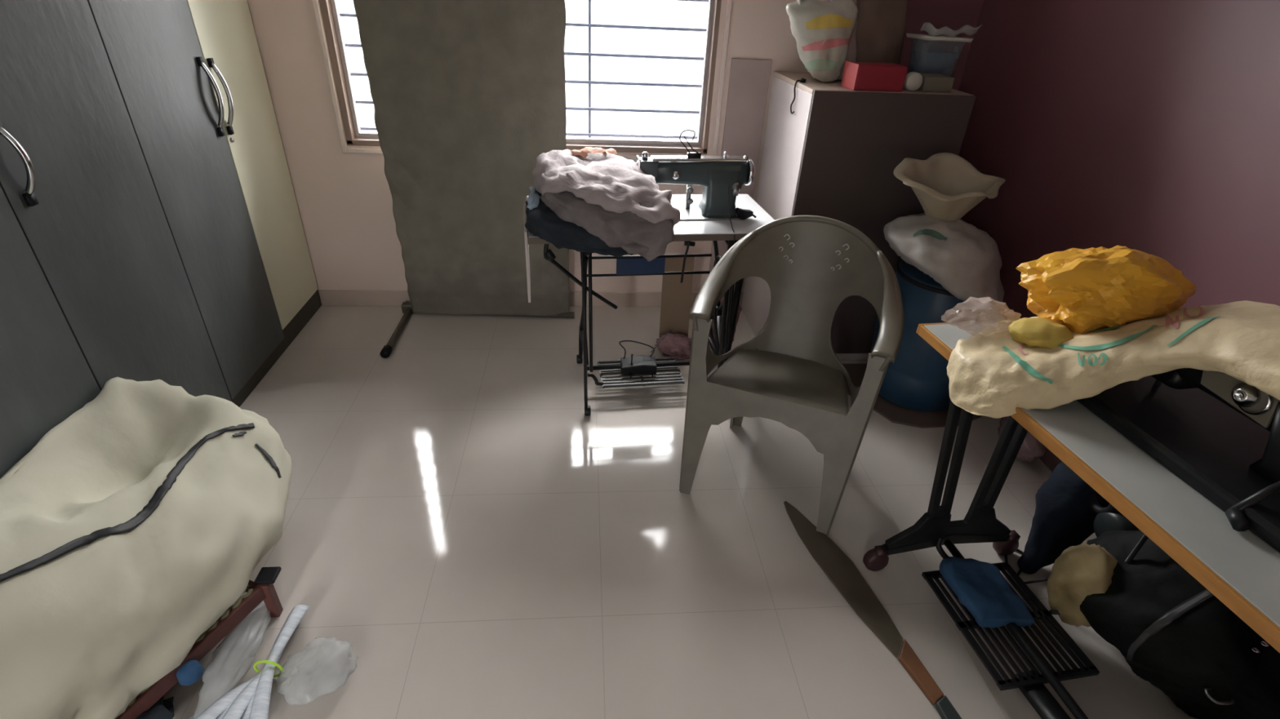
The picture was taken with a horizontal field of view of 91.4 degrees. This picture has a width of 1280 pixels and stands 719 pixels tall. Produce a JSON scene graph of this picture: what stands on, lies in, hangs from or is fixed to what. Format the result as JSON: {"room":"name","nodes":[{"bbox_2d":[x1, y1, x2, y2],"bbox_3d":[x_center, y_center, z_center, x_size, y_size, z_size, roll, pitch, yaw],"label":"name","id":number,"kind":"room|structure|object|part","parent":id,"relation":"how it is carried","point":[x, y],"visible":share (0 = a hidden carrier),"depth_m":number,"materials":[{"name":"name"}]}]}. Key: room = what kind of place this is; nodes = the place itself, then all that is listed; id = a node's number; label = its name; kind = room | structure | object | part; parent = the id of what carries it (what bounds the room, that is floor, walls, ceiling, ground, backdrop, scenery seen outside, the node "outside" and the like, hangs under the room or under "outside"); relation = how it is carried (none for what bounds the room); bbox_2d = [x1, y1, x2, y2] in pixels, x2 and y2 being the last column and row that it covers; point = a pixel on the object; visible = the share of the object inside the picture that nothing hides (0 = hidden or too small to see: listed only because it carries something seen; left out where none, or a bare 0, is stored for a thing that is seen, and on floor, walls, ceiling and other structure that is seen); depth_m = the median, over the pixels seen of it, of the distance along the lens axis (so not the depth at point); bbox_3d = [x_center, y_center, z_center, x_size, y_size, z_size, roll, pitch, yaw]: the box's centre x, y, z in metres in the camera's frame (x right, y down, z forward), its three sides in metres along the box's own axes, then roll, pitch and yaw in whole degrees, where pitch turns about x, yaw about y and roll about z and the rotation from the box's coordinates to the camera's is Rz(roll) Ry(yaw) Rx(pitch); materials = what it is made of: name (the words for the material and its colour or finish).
{"room":"sewing room","nodes":[
{"label":"sewing room","id":0,"kind":"room"},
{"bbox_2d":[247,0,983,305],"bbox_3d":[-0.354,-1.531,2.844,4.242,2.750,0.220,0,31,-5],"label":"wall","id":1,"kind":"structure","parent":0,"point":[344,201],"depth_m":2.95,"materials":[{"name":"beige paint"}]},
{"bbox_2d":[319,0,721,154],"bbox_3d":[-0.503,-1.616,2.745,1.715,1.315,0.170,0,31,-5],"label":"window","id":2,"kind":"structure","parent":1,"relation":"in","point":[331,15],"depth_m":2.95,"materials":[{"name":"grey metal"}]},
{"bbox_3d":[-1.063,-1.590,2.680,0.523,1.234,0.030,0,31,-5],"label":"sash","id":3,"kind":"part","parent":2,"relation":"part of","materials":[{"name":"grey metal"}]},
{"bbox_3d":[-0.024,-1.594,2.770,0.709,1.234,0.030,0,31,-5],"label":"sash","id":4,"kind":"part","parent":2,"relation":"part of","materials":[{"name":"grey metal"}]},
{"bbox_2d":[312,0,732,159],"bbox_3d":[-0.484,-1.582,2.662,1.782,1.405,0.018,0,31,-5],"label":"trim","id":5,"kind":"structure","parent":1,"relation":"attached to","point":[316,4],"depth_m":2.85,"materials":[{"name":"beige wood"}]},
{"bbox_2d":[319,289,742,306],"bbox_3d":[-0.111,-0.334,3.459,3.182,0.088,0.010,0,31,-5],"label":"baseboard","id":6,"kind":"structure","parent":1,"relation":"attached to","point":[328,297],"depth_m":3.37,"materials":[{"name":"beige tile"}]},
{"bbox_2d":[708,57,772,289],"bbox_3d":[0.490,-0.879,3.180,0.188,1.178,0.012,0,31,-5],"label":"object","id":7,"kind":"structure","parent":1,"relation":"attached to","point":[748,80],"depth_m":2.99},
{"bbox_2d":[163,305,1197,718],"bbox_3d":[0.078,0.996,1.454,3.642,0.100,5.273,0,31,-5],"label":"floor","id":8,"kind":"structure","parent":0,"point":[482,545],"depth_m":1.99,"materials":[{"name":"tile"}]},
{"bbox_2d":[135,695,173,718],"bbox_3d":[-1.156,0.867,1.366,0.199,0.106,0.292,0,31,-5],"label":"cloth","id":9,"kind":"object","parent":8,"relation":"on","point":[162,709],"visible":0.49,"depth_m":1.43,"materials":[{"name":"black fabric"}]},
{"bbox_2d":[0,0,321,477],"bbox_3d":[-1.764,-0.388,1.179,0.596,2.400,3.579,0,31,-5],"label":"wardrobe","id":10,"kind":"object","parent":8,"relation":"on","point":[151,227],"visible":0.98,"depth_m":1.96,"materials":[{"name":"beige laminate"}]},
{"bbox_3d":[-1.518,-0.485,1.533,0.044,0.168,0.017,0,31,-5],"label":"handle","id":11,"kind":"part","parent":10,"relation":"part of","materials":[{"name":"silver metal"}]},
{"bbox_3d":[-1.522,-0.416,1.195,0.020,2.330,0.533,0,31,-5],"label":"door","id":12,"kind":"part","parent":10,"relation":"part of","materials":[{"name":"grey laminate"}]},
{"bbox_3d":[-1.563,-0.695,1.653,0.020,2.330,0.533,0,31,-5],"label":"door","id":13,"kind":"part","parent":10,"relation":"part of","materials":[{"name":"grey laminate"}]},
{"bbox_3d":[-1.603,-0.967,2.101,0.020,2.330,0.507,0,31,-5],"label":"door","id":14,"kind":"part","parent":10,"relation":"part of","materials":[{"name":"grey laminate"}]},
{"bbox_3d":[-1.590,-0.987,2.340,0.045,0.240,0.017,0,31,-5],"label":"handle","id":15,"kind":"part","parent":10,"relation":"part of","materials":[{"name":"silver metal"}]},
{"bbox_3d":[-1.596,-1.015,2.404,0.045,0.237,0.017,0,31,-5],"label":"handle","id":16,"kind":"part","parent":10,"relation":"part of","materials":[{"name":"silver metal"}]},
{"bbox_3d":[-1.639,-1.234,2.504,0.020,2.292,0.452,0,31,-5],"label":"door","id":17,"kind":"part","parent":10,"relation":"part of","materials":[{"name":"beige laminate"}]},
{"bbox_2d":[114,566,283,718],"bbox_3d":[-1.249,0.752,1.520,0.563,0.140,1.000,0,31,-5],"label":"wooden frame","id":18,"kind":"object","parent":8,"relation":"on","point":[263,588],"depth_m":1.55,"materials":[{"name":"red paint"}]},
{"bbox_2d":[0,377,292,718],"bbox_3d":[-1.251,0.426,1.494,0.558,0.439,1.223,0,31,-5],"label":"canvas bag","id":19,"kind":"object","parent":18,"relation":"on","point":[137,521],"visible":1,"depth_m":1.47,"materials":[{"name":"beige fabric"}]},
{"bbox_3d":[-1.177,0.219,1.837,0.014,0.025,0.047,4,31,2],"label":"zip pull","id":20,"kind":"part","parent":19,"relation":"part of","materials":[{"name":"grey metal"}]},
{"bbox_3d":[-1.075,0.745,1.491,0.052,0.040,0.052,0,31,-5],"label":"bottle cap","id":21,"kind":"part","parent":18,"relation":"part of","materials":[{"name":"blue plastic"}]},
{"bbox_3d":[-1.273,0.560,1.768,0.548,0.030,0.022,15,33,19],"label":"cross rail","id":22,"kind":"part","parent":18,"relation":"part of","materials":[{"name":"red paint"}]},
{"bbox_3d":[-1.011,0.655,1.711,0.026,0.128,0.026,0,31,-5],"label":"leg","id":23,"kind":"part","parent":18,"relation":"part of","materials":[{"name":"red paint"}]},
{"bbox_2d":[204,604,270,703],"bbox_3d":[-1.044,0.754,1.609,0.108,0.055,0.341,0,31,-5],"label":"plastic wrap","id":24,"kind":"object","parent":8,"relation":"on","point":[251,631],"visible":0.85,"depth_m":1.64,"materials":[{"name":"grey"}]},
{"bbox_2d":[189,604,310,718],"bbox_3d":[-0.995,0.778,1.563,0.250,0.066,0.364,0,31,-5],"label":"bundle","id":25,"kind":"object","parent":8,"relation":"on","point":[251,700],"visible":1,"depth_m":1.50,"materials":[{"name":"plastic"}]},
{"bbox_2d":[284,637,351,701],"bbox_3d":[-0.813,0.784,1.577,0.184,0.063,0.178,0,31,-5],"label":"clear plastic bag","id":26,"kind":"object","parent":8,"relation":"on","point":[328,684],"visible":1,"depth_m":1.55,"materials":[{"name":"grey"}]},
{"bbox_2d":[352,0,574,358],"bbox_3d":[-0.747,-0.992,2.646,0.906,2.001,0.500,0,31,-5],"label":"cot","id":27,"kind":"object","parent":8,"relation":"on","point":[467,95],"visible":0.94,"depth_m":2.82,"materials":[{"name":"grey fabric"}]},
{"bbox_3d":[-1.202,-0.150,3.118,0.033,0.032,0.450,0,31,-5],"label":"leg","id":28,"kind":"part","parent":27,"relation":"part of","materials":[{"name":"black metal"}]},
{"bbox_3d":[-0.785,-0.251,3.317,0.872,0.033,0.033,2,31,-2],"label":"rail","id":29,"kind":"part","parent":27,"relation":"part of","materials":[{"name":"black metal"}]},
{"bbox_2d":[524,194,775,416],"bbox_3d":[0.026,-0.243,2.667,0.988,0.762,0.567,-3,32,-9],"label":"table","id":30,"kind":"object","parent":8,"relation":"on","point":[686,231],"visible":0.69,"depth_m":2.59,"materials":[{"name":"white laminate"}]},
{"bbox_2d":[524,191,633,257],"bbox_3d":[-0.213,-0.558,2.394,0.441,0.150,0.505,0,31,-5],"label":"cloth","id":31,"kind":"object","parent":30,"relation":"on","point":[542,221],"visible":0.48,"depth_m":2.19,"materials":[{"name":"blue fabric"}]},
{"bbox_2d":[526,186,540,209],"bbox_3d":[-0.390,-0.599,2.313,0.050,0.035,0.196,0,31,-5],"label":"cloth","id":32,"kind":"object","parent":31,"relation":"on","point":[533,200],"visible":0.97,"depth_m":2.27,"materials":[{"name":"fabric"}]},
{"bbox_2d":[540,191,674,261],"bbox_3d":[-0.133,-0.571,2.372,0.480,0.220,0.515,0,31,-5],"label":"cloth","id":33,"kind":"object","parent":31,"relation":"on","point":[626,230],"visible":0.56,"depth_m":2.18,"materials":[{"name":"grey fabric"}]},
{"bbox_2d":[532,149,680,226],"bbox_3d":[-0.170,-0.632,2.332,0.410,0.214,0.634,-16,36,-28],"label":"cloth","id":34,"kind":"object","parent":33,"relation":"on","point":[612,182],"visible":0.93,"depth_m":2.22,"materials":[{"name":"white fabric"}]},
{"bbox_2d":[570,146,617,158],"bbox_3d":[-0.181,-0.810,2.448,0.180,0.043,0.100,0,31,-5],"label":"cloth","id":35,"kind":"object","parent":34,"relation":"on","point":[584,152],"visible":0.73,"depth_m":2.43,"materials":[{"name":"fabric"}]},
{"bbox_3d":[-0.219,-0.314,2.389,0.300,0.322,0.033,-13,34,-24],"label":"lever","id":36,"kind":"part","parent":30,"relation":"part of","materials":[{"name":"black metal"}]},
{"bbox_3d":[0.039,0.025,2.767,0.560,0.014,0.014,-3,32,-9],"label":"cross rail","id":37,"kind":"part","parent":30,"relation":"part of","materials":[{"name":"black metal"}]},
{"bbox_3d":[0.003,-0.399,2.672,0.210,0.074,0.006,-3,32,-9],"label":"blue plate","id":38,"kind":"part","parent":30,"relation":"part of","materials":[{"name":"blue metal"}]},
{"bbox_2d":[618,328,672,378],"bbox_3d":[0.060,-0.025,2.771,0.328,0.120,0.182,-17,36,-29],"label":"controller","id":39,"kind":"object","parent":30,"relation":"on","point":[640,364],"visible":1,"depth_m":2.73,"materials":[{"name":"black plastic"}]},
{"bbox_3d":[0.032,-0.404,2.681,0.560,0.090,0.008,-3,32,-9],"label":"cross rail","id":40,"kind":"part","parent":30,"relation":"part of","materials":[{"name":"black metal"}]},
{"bbox_2d":[636,129,754,220],"bbox_3d":[0.216,-0.725,2.430,0.460,0.322,0.170,-3,32,-9],"label":"sewing machine","id":41,"kind":"object","parent":30,"relation":"on","point":[715,174],"visible":0.91,"depth_m":2.41,"materials":[{"name":"metal"}]},
{"bbox_3d":[-0.007,-0.707,2.397,0.006,0.137,0.066,-3,32,-9],"label":"plate","id":42,"kind":"part","parent":41,"relation":"part of","materials":[{"name":"silver metal"}]},
{"bbox_3d":[0.228,-0.722,2.434,0.370,0.114,0.080,-3,32,-9],"label":"arm","id":43,"kind":"part","parent":41,"relation":"part of","materials":[{"name":"black metal"}]},
{"bbox_3d":[0.378,-0.665,2.435,0.036,0.048,0.019,-3,32,-9],"label":"stitch lever","id":44,"kind":"part","parent":41,"relation":"part of","materials":[{"name":"metal"}]},
{"bbox_3d":[0.388,-0.264,2.669,0.080,0.653,0.134,-3,32,-9],"label":"rod","id":45,"kind":"part","parent":30,"relation":"part of","materials":[{"name":"metal"}]},
{"bbox_2d":[728,186,735,244],"bbox_3d":[0.341,-0.450,2.417,0.015,0.401,0.162,0,31,-5],"label":"thread","id":46,"kind":"object","parent":30,"relation":"hanging from","point":[728,186],"visible":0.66,"depth_m":2.39},
{"bbox_2d":[735,207,756,219],"bbox_3d":[0.419,-0.578,2.472,0.082,0.044,0.037,-10,33,-20],"label":"clip","id":47,"kind":"object","parent":30,"relation":"on","point":[743,214],"visible":1,"depth_m":2.46,"materials":[{"name":"black plastic"}]},
{"bbox_2d":[654,333,691,359],"bbox_3d":[0.180,-0.070,3.063,0.225,0.066,0.208,0,31,-5],"label":"cloth","id":48,"kind":"object","parent":8,"relation":"on","point":[675,345],"visible":0.79,"depth_m":3.02,"materials":[{"name":"pink fabric"}]},
{"bbox_2d":[658,257,694,337],"bbox_3d":[0.179,-0.304,3.087,0.148,0.435,0.026,0,31,-5],"label":"cardboard sheet","id":49,"kind":"object","parent":8,"relation":"on","point":[676,296],"visible":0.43,"depth_m":3.08,"materials":[{"name":"brown cardboard"}]},
{"bbox_2d":[711,296,742,351],"bbox_3d":[0.410,-0.192,3.006,0.145,0.353,0.152,-23,40,-36],"label":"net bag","id":50,"kind":"object","parent":8,"relation":"on","point":[740,308],"visible":0.1,"depth_m":2.95,"materials":[{"name":"black fabric"}]},
{"bbox_2d":[679,215,903,536],"bbox_3d":[0.499,0.021,2.139,0.656,0.896,0.546,14,33,17],"label":"armchair","id":51,"kind":"object","parent":8,"relation":"on","point":[790,373],"visible":1,"depth_m":2.12,"materials":[{"name":"grey plastic"}]},
{"bbox_3d":[0.207,0.151,2.159,0.098,0.628,0.240,4,31,2],"label":"leg","id":52,"kind":"part","parent":51,"relation":"part of","materials":[{"name":"grey plastic"}]},
{"bbox_3d":[0.271,-0.295,2.107,0.101,0.212,0.382,18,34,24],"label":"armrest","id":53,"kind":"part","parent":51,"relation":"part of","materials":[{"name":"grey plastic"}]},
{"bbox_3d":[0.400,0.129,2.431,0.070,0.400,0.120,14,33,17],"label":"leg","id":54,"kind":"part","parent":51,"relation":"part of","materials":[{"name":"grey plastic"}]},
{"bbox_3d":[0.497,0.059,2.161,0.464,0.047,0.348,14,33,17],"label":"seat","id":55,"kind":"part","parent":51,"relation":"part of","materials":[{"name":"grey plastic"}]},
{"bbox_3d":[0.529,-0.166,2.091,0.634,0.504,0.416,14,33,17],"label":"backrest","id":56,"kind":"part","parent":51,"relation":"part of","materials":[{"name":"grey plastic"}]},
{"bbox_3d":[0.688,0.199,2.339,0.070,0.400,0.120,14,33,17],"label":"leg","id":57,"kind":"part","parent":51,"relation":"part of","materials":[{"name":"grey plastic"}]},
{"bbox_3d":[0.662,0.265,2.007,0.125,0.628,0.227,14,33,17],"label":"leg","id":58,"kind":"part","parent":51,"relation":"part of","materials":[{"name":"grey plastic"}]},
{"bbox_3d":[0.779,-0.172,1.944,0.101,0.212,0.382,9,32,10],"label":"armrest","id":59,"kind":"part","parent":51,"relation":"part of","materials":[{"name":"grey plastic"}]},
{"bbox_2d":[741,71,976,360],"bbox_3d":[0.946,-0.663,2.990,0.655,1.223,0.598,0,31,-5],"label":"cabinet","id":60,"kind":"object","parent":8,"relation":"on","point":[837,156],"visible":0.58,"depth_m":2.59,"materials":[{"name":"white laminate"}]},
{"bbox_2d":[790,77,806,114],"bbox_3d":[0.661,-1.092,2.595,0.048,0.138,0.055,0,31,-5],"label":"hanging cord","id":61,"kind":"object","parent":60,"relation":"hanging from","point":[802,80],"visible":0.99,"depth_m":2.59,"materials":[{"name":"black plastic"}]},
{"bbox_2d":[786,0,857,82],"bbox_3d":[0.724,-1.326,2.544,0.294,0.354,0.159,0,31,-5],"label":"plastic bag","id":62,"kind":"object","parent":60,"relation":"on","point":[822,30],"visible":1,"depth_m":2.49,"materials":[{"name":"white plastic"}]},
{"bbox_2d":[827,0,857,79],"bbox_3d":[0.837,-1.358,2.607,0.163,0.347,0.121,0,31,-5],"label":"bag","id":63,"kind":"object","parent":60,"relation":"on","point":[852,51],"visible":0.18,"depth_m":2.60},
{"bbox_3d":[0.970,-1.183,2.686,0.655,0.018,0.580,0,31,-5],"label":"panel","id":64,"kind":"part","parent":60,"relation":"part of","materials":[{"name":"beige laminate"}]},
{"bbox_2d":[840,60,907,91],"bbox_3d":[0.924,-1.120,2.470,0.204,0.093,0.122,-2,31,-8],"label":"box","id":65,"kind":"object","parent":60,"relation":"on","point":[857,76],"visible":1,"depth_m":2.42,"materials":[{"name":"red cardboard"}]},
{"bbox_2d":[855,0,907,64],"bbox_3d":[0.979,-1.444,2.652,0.344,0.462,0.175,0,31,-5],"label":"paper bag","id":66,"kind":"object","parent":60,"relation":"on","point":[881,24],"visible":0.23,"depth_m":2.62,"materials":[{"name":"brown paper"}]},
{"bbox_2d":[903,71,922,91],"bbox_3d":[1.081,-1.103,2.478,0.068,0.068,0.040,0,31,-5],"label":"round lid","id":67,"kind":"object","parent":60,"relation":"on","point":[913,80],"visible":0.91,"depth_m":2.46,"materials":[{"name":"white plastic"}]},
{"bbox_2d":[917,73,954,92],"bbox_3d":[1.177,-1.118,2.524,0.120,0.055,0.120,0,31,-5],"label":"box","id":68,"kind":"object","parent":60,"relation":"on","point":[931,82],"visible":0.75,"depth_m":2.47,"materials":[{"name":"beige cardboard"}]},
{"bbox_2d":[906,24,973,76],"bbox_3d":[1.235,-1.275,2.609,0.241,0.238,0.188,0,31,-5],"label":"clear container","id":69,"kind":"object","parent":60,"relation":"on","point":[924,60],"visible":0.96,"depth_m":2.57,"materials":[{"name":"blue plastic"}]},
{"bbox_2d":[783,501,961,718],"bbox_3d":[0.674,0.721,1.838,0.109,0.021,0.910,-9,33,-18],"label":"blade","id":70,"kind":"object","parent":8,"relation":"on","point":[837,566],"visible":1,"depth_m":1.85,"materials":[{"name":"metal"}]},
{"bbox_3d":[0.624,0.652,1.957,0.108,0.005,0.617,-9,33,-19],"label":"blade","id":71,"kind":"part","parent":70,"relation":"part of","materials":[{"name":"grey metal"}]},
{"bbox_3d":[0.779,0.910,1.534,0.051,0.021,0.161,-6,32,-14],"label":"handle","id":72,"kind":"part","parent":70,"relation":"part of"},
{"bbox_2d":[842,364,981,428],"bbox_3d":[1.201,0.154,2.830,0.640,0.010,0.500,0,31,-5],"label":"board","id":73,"kind":"object","parent":8,"relation":"on","point":[895,414],"visible":0.38,"depth_m":2.69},
{"bbox_2d":[871,258,1002,411],"bbox_3d":[1.247,-0.110,2.697,0.444,0.580,0.444,0,31,-5],"label":"barrel","id":74,"kind":"object","parent":73,"relation":"on","point":[917,379],"visible":0.35,"depth_m":2.55,"materials":[{"name":"blue plastic"}]},
{"bbox_2d":[883,152,1005,302],"bbox_3d":[1.201,-0.466,2.424,0.518,0.573,0.494,0,31,-5],"label":"sack","id":75,"kind":"object","parent":74,"relation":"on","point":[962,257],"visible":0.95,"depth_m":2.33,"materials":[{"name":"white plastic"}]},
{"bbox_2d":[997,416,1046,462],"bbox_3d":[1.491,0.294,2.456,0.142,0.177,0.251,0,31,-5],"label":"bag","id":76,"kind":"object","parent":8,"relation":"on","point":[1031,449],"visible":0.37,"depth_m":2.37,"materials":[{"name":"plastic"}]},
{"bbox_2d":[1017,462,1109,574],"bbox_3d":[1.378,0.433,1.941,0.373,0.468,0.181,-10,33,-20],"label":"bundle","id":77,"kind":"object","parent":8,"relation":"on","point":[1064,518],"visible":0.5,"depth_m":1.89,"materials":[{"name":"fabric"}]},
{"bbox_2d":[862,322,1279,718],"bbox_3d":[1.090,0.525,1.485,0.626,0.758,1.220,-3,32,-10],"label":"table","id":78,"kind":"object","parent":8,"relation":"on","point":[1240,569],"visible":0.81,"depth_m":1.41,"materials":[{"name":"black metal"}]},
{"bbox_3d":[0.978,0.307,1.806,0.434,0.659,0.026,-3,32,-10],"label":"leg frame","id":79,"kind":"part","parent":78,"relation":"part of","materials":[{"name":"black metal"}]},
{"bbox_2d":[938,556,1035,627],"bbox_3d":[0.975,0.649,1.773,0.180,0.049,0.222,0,31,-5],"label":"cloth","id":80,"kind":"object","parent":78,"relation":"on","point":[980,587],"visible":1,"depth_m":1.74,"materials":[{"name":"blue fabric"}]},
{"bbox_3d":[1.016,0.795,1.582,0.046,0.056,0.889,-3,32,-10],"label":"hinge rod","id":81,"kind":"part","parent":78,"relation":"part of","materials":[{"name":"black metal"}]},
{"bbox_3d":[1.034,0.932,1.414,0.055,0.040,0.462,-6,32,-13],"label":"treadle arm","id":82,"kind":"part","parent":78,"relation":"part of","materials":[{"name":"black metal"}]},
{"bbox_3d":[1.216,0.570,1.656,0.138,0.326,0.015,1,31,-2],"label":"pitman rod","id":83,"kind":"part","parent":78,"relation":"part of","materials":[{"name":"black metal"}]},
{"bbox_2d":[1076,368,1279,552],"bbox_3d":[1.189,0.108,1.239,0.341,0.216,0.590,-3,32,-10],"label":"sewing machine","id":84,"kind":"object","parent":78,"relation":"on","point":[1217,432],"visible":0.72,"depth_m":1.27,"materials":[{"name":"black metal"}]},
{"bbox_2d":[946,300,1279,418],"bbox_3d":[1.171,0.032,1.368,0.518,0.345,0.834,-22,39,-35],"label":"woven sack","id":85,"kind":"object","parent":84,"relation":"on","point":[993,375],"visible":0.77,"depth_m":1.38,"materials":[{"name":"beige fabric"}]},
{"bbox_2d":[941,297,1021,336],"bbox_3d":[0.891,-0.112,1.626,0.227,0.096,0.142,0,31,-5],"label":"clear bag","id":86,"kind":"object","parent":85,"relation":"on","point":[984,316],"visible":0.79,"depth_m":1.59,"materials":[{"name":"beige plastic"}]},
{"bbox_2d":[1008,317,1073,348],"bbox_3d":[0.979,-0.056,1.510,0.166,0.074,0.127,0,31,-5],"label":"cloth","id":87,"kind":"object","parent":85,"relation":"on","point":[1034,331],"visible":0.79,"depth_m":1.48,"materials":[{"name":"yellow fabric"}]},
{"bbox_2d":[1016,244,1195,333],"bbox_3d":[1.160,-0.188,1.553,0.437,0.220,0.265,0,31,-5],"label":"bag","id":88,"kind":"object","parent":85,"relation":"on","point":[1083,291],"visible":0.97,"depth_m":1.46,"materials":[{"name":"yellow plastic"}]},
{"bbox_3d":[1.247,0.081,1.223,0.120,0.115,0.470,-3,32,-10],"label":"arm","id":89,"kind":"part","parent":84,"relation":"part of","materials":[{"name":"black metal"}]},
{"bbox_3d":[1.181,0.057,1.233,0.008,0.080,0.154,-3,32,-10],"label":"arm plate","id":90,"kind":"part","parent":84,"relation":"part of","materials":[{"name":"metal"}]},
{"bbox_3d":[1.128,0.242,1.119,0.172,0.106,0.043,-10,33,-20],"label":"lever","id":91,"kind":"part","parent":84,"relation":"part of","materials":[{"name":"black metal"}]},
{"bbox_2d":[1004,486,1138,584],"bbox_3d":[1.315,0.505,1.836,0.303,0.449,0.184,15,33,19],"label":"motor","id":92,"kind":"object","parent":8,"relation":"on","point":[1108,518],"visible":0.32,"depth_m":1.78,"materials":[{"name":"metal"}]},
{"bbox_3d":[1.389,0.485,1.786,0.122,0.120,0.120,0,31,-5],"label":"motor","id":93,"kind":"part","parent":92,"relation":"part of","materials":[{"name":"metal"}]},
{"bbox_2d":[1046,529,1279,718],"bbox_3d":[1.391,0.665,1.583,0.454,0.419,0.562,0,31,-5],"label":"backpack","id":94,"kind":"object","parent":8,"relation":"on","point":[1172,633],"visible":0.79,"depth_m":1.50,"materials":[{"name":"black nylon"},{"name":"mustard cloth"},{"name":"grey black webbing"}]},
{"bbox_3d":[1.211,0.612,1.712,0.118,0.260,0.170,0,31,-5],"label":"mustard panel","id":95,"kind":"part","parent":94,"relation":"part of","materials":[{"name":"fabric"}]},
{"bbox_2d":[958,0,1279,318],"bbox_3d":[1.841,-0.229,0.866,0.220,2.750,4.833,0,31,-5],"label":"wall","id":96,"kind":"structure","parent":0,"point":[1149,126],"depth_m":2.05,"materials":[{"name":"paint"}]},
{"bbox_2d":[1039,447,1062,471],"bbox_3d":[1.672,0.909,1.532,0.012,0.100,4.813,0,31,-5],"label":"baseboard","id":97,"kind":"structure","parent":96,"relation":"attached to","point":[1049,459],"depth_m":2.42,"materials":[{"name":"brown tile"}]}
]}

